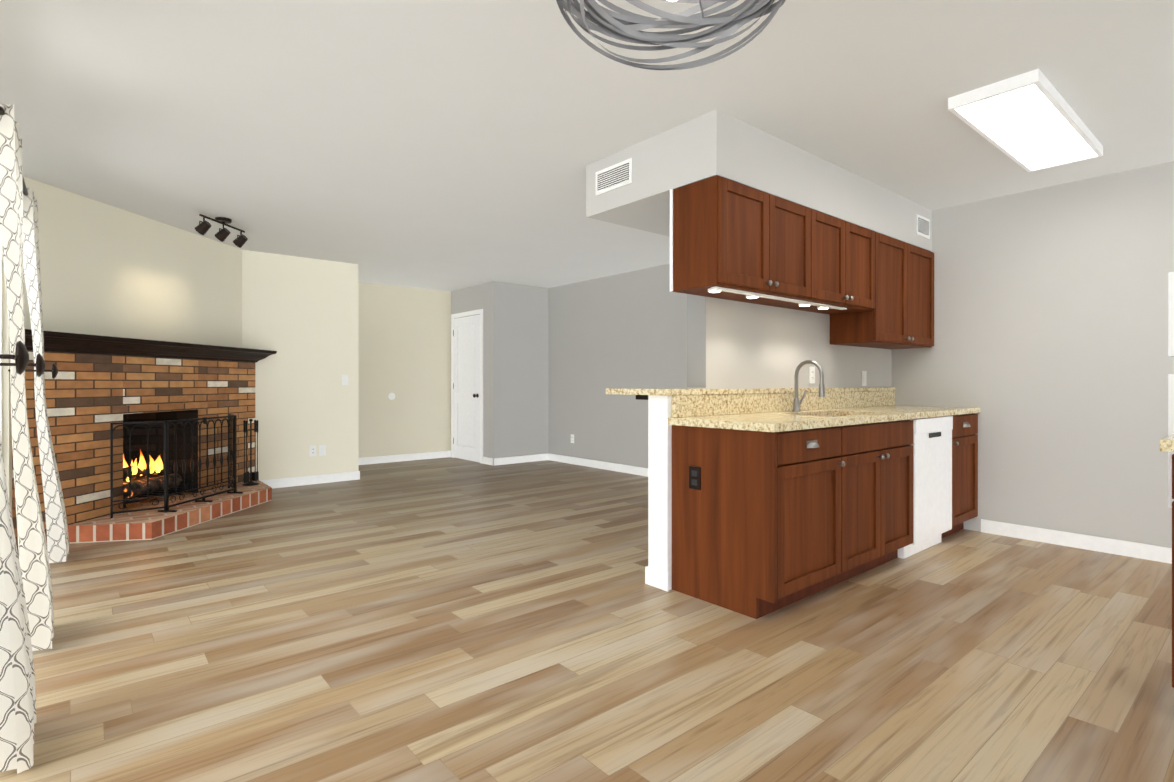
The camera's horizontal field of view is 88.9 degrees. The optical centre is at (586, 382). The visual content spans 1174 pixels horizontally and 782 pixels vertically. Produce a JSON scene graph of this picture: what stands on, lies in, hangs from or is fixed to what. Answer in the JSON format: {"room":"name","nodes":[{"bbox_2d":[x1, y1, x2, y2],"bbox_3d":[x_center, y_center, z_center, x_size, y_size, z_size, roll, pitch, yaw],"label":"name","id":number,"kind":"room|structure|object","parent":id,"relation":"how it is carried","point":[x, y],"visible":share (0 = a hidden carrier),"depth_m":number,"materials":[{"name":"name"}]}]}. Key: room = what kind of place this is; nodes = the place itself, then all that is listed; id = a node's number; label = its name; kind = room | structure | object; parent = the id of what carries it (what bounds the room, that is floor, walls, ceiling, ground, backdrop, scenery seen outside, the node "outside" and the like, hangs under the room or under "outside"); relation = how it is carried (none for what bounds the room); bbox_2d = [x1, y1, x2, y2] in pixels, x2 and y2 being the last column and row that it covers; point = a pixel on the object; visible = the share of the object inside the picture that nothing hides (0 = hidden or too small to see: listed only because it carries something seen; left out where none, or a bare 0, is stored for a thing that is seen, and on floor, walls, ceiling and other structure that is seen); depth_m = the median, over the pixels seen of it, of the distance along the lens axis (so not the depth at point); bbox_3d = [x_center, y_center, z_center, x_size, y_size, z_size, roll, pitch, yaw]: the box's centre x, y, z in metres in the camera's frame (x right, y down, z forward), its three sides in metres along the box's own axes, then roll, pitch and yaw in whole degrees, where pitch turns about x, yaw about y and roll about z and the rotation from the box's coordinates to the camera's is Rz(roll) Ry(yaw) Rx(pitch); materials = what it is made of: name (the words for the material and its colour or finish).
{"room":"kitchen","nodes":[
{"label":"kitchen","id":0,"kind":"room"},
{"bbox_2d":[2,258,11,514],"bbox_3d":[-1.942,-0.123,1.685,0.120,2.440,6.090,0,0,-40],"label":"wall","id":1,"kind":"structure","parent":0,"point":[6,398],"depth_m":3.59,"materials":[{"name":"beige paint"}]},
{"bbox_2d":[0,241,1,440],"bbox_3d":[-2.205,0.067,1.998,0.060,2.060,4.070,0,0,-40],"label":"window","id":2,"kind":"structure","parent":1,"relation":"in","point":[1,339],"depth_m":3.55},
{"bbox_2d":[0,104,68,773],"bbox_3d":[-2.080,-0.028,2.156,0.271,2.220,4.458,0,0,-40],"label":"curtain","id":3,"kind":"object","parent":1,"relation":"attached to","point":[26,614],"visible":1,"depth_m":2.42,"materials":[{"name":"white fabric"}]},
{"bbox_2d":[359,282,450,457],"bbox_3d":[-3.234,-0.125,7.896,3.340,2.440,0.120,0,0,-40],"label":"wall","id":4,"kind":"structure","parent":0,"point":[405,332],"depth_m":8.38,"materials":[{"name":"beige paint"}]},
{"bbox_2d":[388,393,394,399],"bbox_3d":[-2.696,0.184,8.266,0.100,0.100,0.005,0,0,-40],"label":"electrical outlet cover","id":5,"kind":"object","parent":4,"relation":"attached to","point":[391,396],"visible":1,"depth_m":8.26,"materials":[{"name":"white plastic"}]},
{"bbox_2d":[359,451,450,464],"bbox_3d":[-3.189,1.047,7.842,3.099,0.095,0.019,0,0,-40],"label":"baseboard","id":6,"kind":"structure","parent":4,"relation":"attached to","point":[441,454],"depth_m":8.37,"materials":[{"name":"white wood"}]},
{"bbox_2d":[23,109,931,589],"bbox_3d":[-1.382,-0.124,5.308,5.399,2.440,6.225,0,0,-40],"label":"wall","id":7,"kind":"structure","parent":0,"point":[109,271],"depth_m":4.66,"materials":[{"name":"beige paint"}]},
{"bbox_2d":[259,471,359,487],"bbox_3d":[-2.972,1.048,6.463,1.033,0.095,0.016,0,0,-40],"label":"baseboard","id":8,"kind":"structure","parent":7,"relation":"attached to","point":[346,476],"depth_m":6.46,"materials":[{"name":"white wood"}]},
{"bbox_2d":[309,445,315,456],"bbox_3d":[-2.963,0.735,6.471,0.070,0.115,0.008,0,0,-40],"label":"electrical outlet","id":9,"kind":"object","parent":7,"relation":"attached to","point":[312,450],"visible":1,"depth_m":6.47,"materials":[{"name":"white plastic"}]},
{"bbox_2d":[319,445,325,455],"bbox_3d":[-2.886,0.735,6.536,0.070,0.115,0.008,0,0,-40],"label":"electrical outlet","id":10,"kind":"object","parent":7,"relation":"attached to","point":[322,450],"visible":1,"depth_m":6.53,"materials":[{"name":"white plastic"}]},
{"bbox_2d":[342,375,347,384],"bbox_3d":[-2.703,-0.035,6.690,0.070,0.115,0.008,0,0,-40],"label":"light switch","id":11,"kind":"object","parent":7,"relation":"attached to","point":[344,379],"visible":1,"depth_m":6.69,"materials":[{"name":"white plastic"}]},
{"bbox_2d":[451,309,482,463],"bbox_3d":[-1.727,0.044,8.445,0.085,2.100,0.892,0,0,-40],"label":"closet door","id":12,"kind":"structure","parent":7,"relation":"in","point":[466,388],"depth_m":8.45,"materials":[{"name":"white wood"}]},
{"bbox_2d":[491,453,546,465],"bbox_3d":[-0.904,1.047,8.201,0.884,0.095,0.012,0,0,-40],"label":"baseboard","id":13,"kind":"structure","parent":7,"relation":"attached to","point":[537,457],"depth_m":8.17,"materials":[{"name":"white wood"}]},
{"bbox_2d":[596,158,631,195],"bbox_3d":[0.151,-1.204,3.504,0.012,0.140,0.310,0,0,-40],"label":"air vent","id":14,"kind":"object","parent":7,"relation":"in","point":[615,176],"visible":1,"depth_m":3.49,"materials":[{"name":"white metal"}]},
{"bbox_2d":[645,566,668,586],"bbox_3d":[1.346,1.049,4.129,2.684,0.095,0.015,0,0,-40],"label":"baseboard","id":15,"kind":"structure","parent":7,"relation":"attached to","point":[656,578],"depth_m":3.21,"materials":[{"name":"white wood"}]},
{"bbox_2d":[670,175,821,306],"bbox_3d":[0.890,-0.752,3.336,0.917,0.538,0.322,0,0,-40],"label":"upper cabinet","id":16,"kind":"object","parent":7,"relation":"attached to","point":[739,242],"depth_m":3.13,"materials":[{"name":"brown wood"}]},
{"bbox_2d":[672,392,893,415],"bbox_3d":[1.478,0.124,4.026,2.668,0.116,0.026,0,0,-40],"label":"backsplash","id":17,"kind":"structure","parent":7,"relation":"attached to","point":[718,403],"depth_m":3.64,"materials":[{"name":"beige stone"}]},
{"bbox_2d":[809,367,814,382],"bbox_3d":[1.538,-0.054,4.088,0.070,0.115,0.008,0,0,-40],"label":"outlet","id":18,"kind":"object","parent":7,"relation":"attached to","point":[811,374],"visible":1,"depth_m":4.08,"materials":[{"name":"white plastic"}]},
{"bbox_2d":[781,213,877,314],"bbox_3d":[1.487,-0.753,3.839,0.879,0.538,0.322,0,0,-40],"label":"upper cabinet","id":19,"kind":"object","parent":7,"relation":"attached to","point":[849,250],"depth_m":3.79,"materials":[{"name":"brown wood"}]},
{"bbox_2d":[862,371,866,385],"bbox_3d":[2.120,-0.034,4.578,0.070,0.115,0.008,0,0,-40],"label":"light switch","id":20,"kind":"object","parent":7,"relation":"attached to","point":[864,378],"visible":1,"depth_m":4.57,"materials":[{"name":"white plastic"}]},
{"bbox_2d":[830,233,933,348],"bbox_3d":[2.187,-0.648,4.427,1.067,0.748,0.322,0,0,-40],"label":"upper cabinet","id":21,"kind":"object","parent":7,"relation":"attached to","point":[904,317],"depth_m":4.26,"materials":[{"name":"brown wood"}]},
{"bbox_2d":[916,214,929,238],"bbox_3d":[2.554,-1.184,4.543,0.240,0.150,0.012,0,0,-40],"label":"air vent","id":22,"kind":"object","parent":7,"relation":"in","point":[922,226],"visible":0.98,"depth_m":4.53,"materials":[{"name":"white metal"}]},
{"bbox_2d":[0,457,1173,781],"bbox_3d":[-0.667,1.136,4.457,5.640,0.080,8.690,0,0,-40],"label":"floor","id":23,"kind":"structure","parent":0,"point":[448,619],"depth_m":2.40,"materials":[{"name":"brown wood"}]},
{"bbox_2d":[12,329,276,556],"bbox_3d":[-3.351,0.382,4.918,1.884,1.428,1.884,0,0,-40],"label":"fireplace","id":24,"kind":"object","parent":23,"relation":"on","point":[96,386],"visible":0.69,"depth_m":4.56,"materials":[{"name":"brick"}]},
{"bbox_2d":[123,454,182,507],"bbox_3d":[-3.727,0.759,4.955,0.366,0.432,0.583,0,0,5],"label":"logs","id":25,"kind":"object","parent":24,"relation":"in","point":[138,489],"depth_m":4.92,"materials":[{"name":"brown wood"}]},
{"bbox_2d":[110,414,242,518],"bbox_3d":[-3.224,0.628,4.913,0.308,0.692,1.257,0,0,5],"label":"fire screen","id":26,"kind":"object","parent":24,"relation":"on","point":[232,453],"visible":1,"depth_m":4.69,"materials":[{"name":"black metal"}]},
{"bbox_2d":[242,419,259,485],"bbox_3d":[-3.219,0.658,5.737,0.152,0.631,0.152,0,0,-40],"label":"fireplace tools","id":27,"kind":"object","parent":24,"relation":"on","point":[254,476],"visible":1,"depth_m":5.73,"materials":[{"name":"black metal"}]},
{"bbox_2d":[668,424,853,618],"bbox_3d":[0.912,0.659,3.157,0.682,0.875,0.628,0,0,-40],"label":"base cabinet","id":28,"kind":"object","parent":23,"relation":"on","point":[783,497],"depth_m":2.92,"materials":[{"name":"brown wood"}]},
{"bbox_2d":[668,404,979,431],"bbox_3d":[1.662,0.202,3.784,2.698,0.038,0.633,0,0,-40],"label":"countertop","id":29,"kind":"structure","parent":28,"relation":"on","point":[737,421],"depth_m":3.17,"materials":[{"name":"beige stone"}]},
{"bbox_2d":[790,360,825,411],"bbox_3d":[1.404,0.020,3.753,0.117,0.326,0.215,0,0,-40],"label":"faucet","id":30,"kind":"object","parent":29,"relation":"on","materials":[{"name":"silver metal"}]},
{"bbox_2d":[826,412,845,415],"bbox_3d":[1.485,0.313,3.607,0.700,0.208,0.380,0,0,-40],"label":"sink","id":31,"kind":"object","parent":29,"relation":"in","point":[827,413],"depth_m":3.93,"materials":[{"name":"beige stone"}]},
{"bbox_2d":[854,416,917,575],"bbox_3d":[1.446,0.659,3.606,0.962,0.875,0.628,0,0,-40],"label":"base cabinet","id":32,"kind":"object","parent":23,"relation":"on","point":[885,451],"depth_m":3.45,"materials":[{"name":"brown wood"}]},
{"bbox_2d":[918,412,957,551],"bbox_3d":[2.051,0.659,4.115,0.744,0.875,0.628,0,0,-40],"label":"dishwasher","id":33,"kind":"object","parent":23,"relation":"on","point":[937,435],"depth_m":3.92,"materials":[{"name":"white metal"}]},
{"bbox_2d":[958,412,979,530],"bbox_3d":[2.491,0.659,4.485,0.528,0.875,0.628,0,0,-40],"label":"base cabinet","id":34,"kind":"object","parent":23,"relation":"on","point":[967,421],"depth_m":4.31,"materials":[{"name":"brown wood"}]},
{"bbox_2d":[1160,434,1173,687],"bbox_3d":[2.218,0.640,1.805,0.400,0.914,0.671,0,0,-40],"label":"base cabinet","id":35,"kind":"object","parent":23,"relation":"on","point":[1166,444],"visible":1,"depth_m":1.93,"materials":[{"name":"brown wood"}]},
{"bbox_2d":[1168,272,1173,507],"bbox_3d":[2.660,0.267,2.211,0.760,1.660,0.670,0,0,-40],"label":"refrigerator","id":36,"kind":"object","parent":23,"relation":"on","point":[1170,353],"visible":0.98,"depth_m":2.23,"materials":[{"name":"white metal"}]},
{"bbox_2d":[0,0,1173,291],"bbox_3d":[-0.667,-1.384,4.456,5.640,0.080,8.690,0,0,-40],"label":"ceiling","id":37,"kind":"structure","parent":0,"point":[442,144],"depth_m":2.91,"materials":[{"name":"paint"}]},
{"bbox_2d":[195,214,247,247],"bbox_3d":[-2.982,-1.250,4.907,0.124,0.188,0.538,0,0,5],"label":"spotlight","id":38,"kind":"object","parent":37,"relation":"attached to","point":[204,226],"visible":1,"depth_m":4.88,"materials":[{"name":"black metal"}]},
{"bbox_2d":[556,0,785,69],"bbox_3d":[0.219,-1.128,1.537,0.624,0.427,0.618,0,0,-40],"label":"pendant light","id":39,"kind":"object","parent":37,"relation":"hanging from","point":[627,26],"visible":1,"depth_m":1.77,"materials":[{"name":"silver metal"}]},
{"bbox_2d":[948,68,1102,171],"bbox_3d":[2.315,-1.315,3.110,1.310,0.054,0.350,0,0,-40],"label":"ceiling light","id":40,"kind":"object","parent":37,"relation":"attached to","point":[1030,121],"visible":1,"depth_m":2.97,"materials":[{"name":"white plastic"}]},
{"bbox_2d":[548,161,1173,547],"bbox_3d":[1.445,-0.125,6.233,0.120,2.440,8.690,0,0,-40],"label":"wall","id":41,"kind":"structure","parent":0,"point":[1048,357],"depth_m":4.18,"materials":[{"name":"grey paint"}]},
{"bbox_2d":[547,453,647,476],"bbox_3d":[0.920,1.048,6.753,0.015,0.095,4.578,0,0,-40],"label":"baseboard","id":42,"kind":"structure","parent":41,"relation":"attached to","point":[635,470],"depth_m":7.63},
{"bbox_2d":[981,519,1171,563],"bbox_3d":[3.290,1.049,3.938,0.012,0.095,1.220,0,0,-40],"label":"baseboard","id":43,"kind":"structure","parent":41,"relation":"attached to","point":[1094,543],"depth_m":3.96,"materials":[{"name":"white wood"}]}
]}

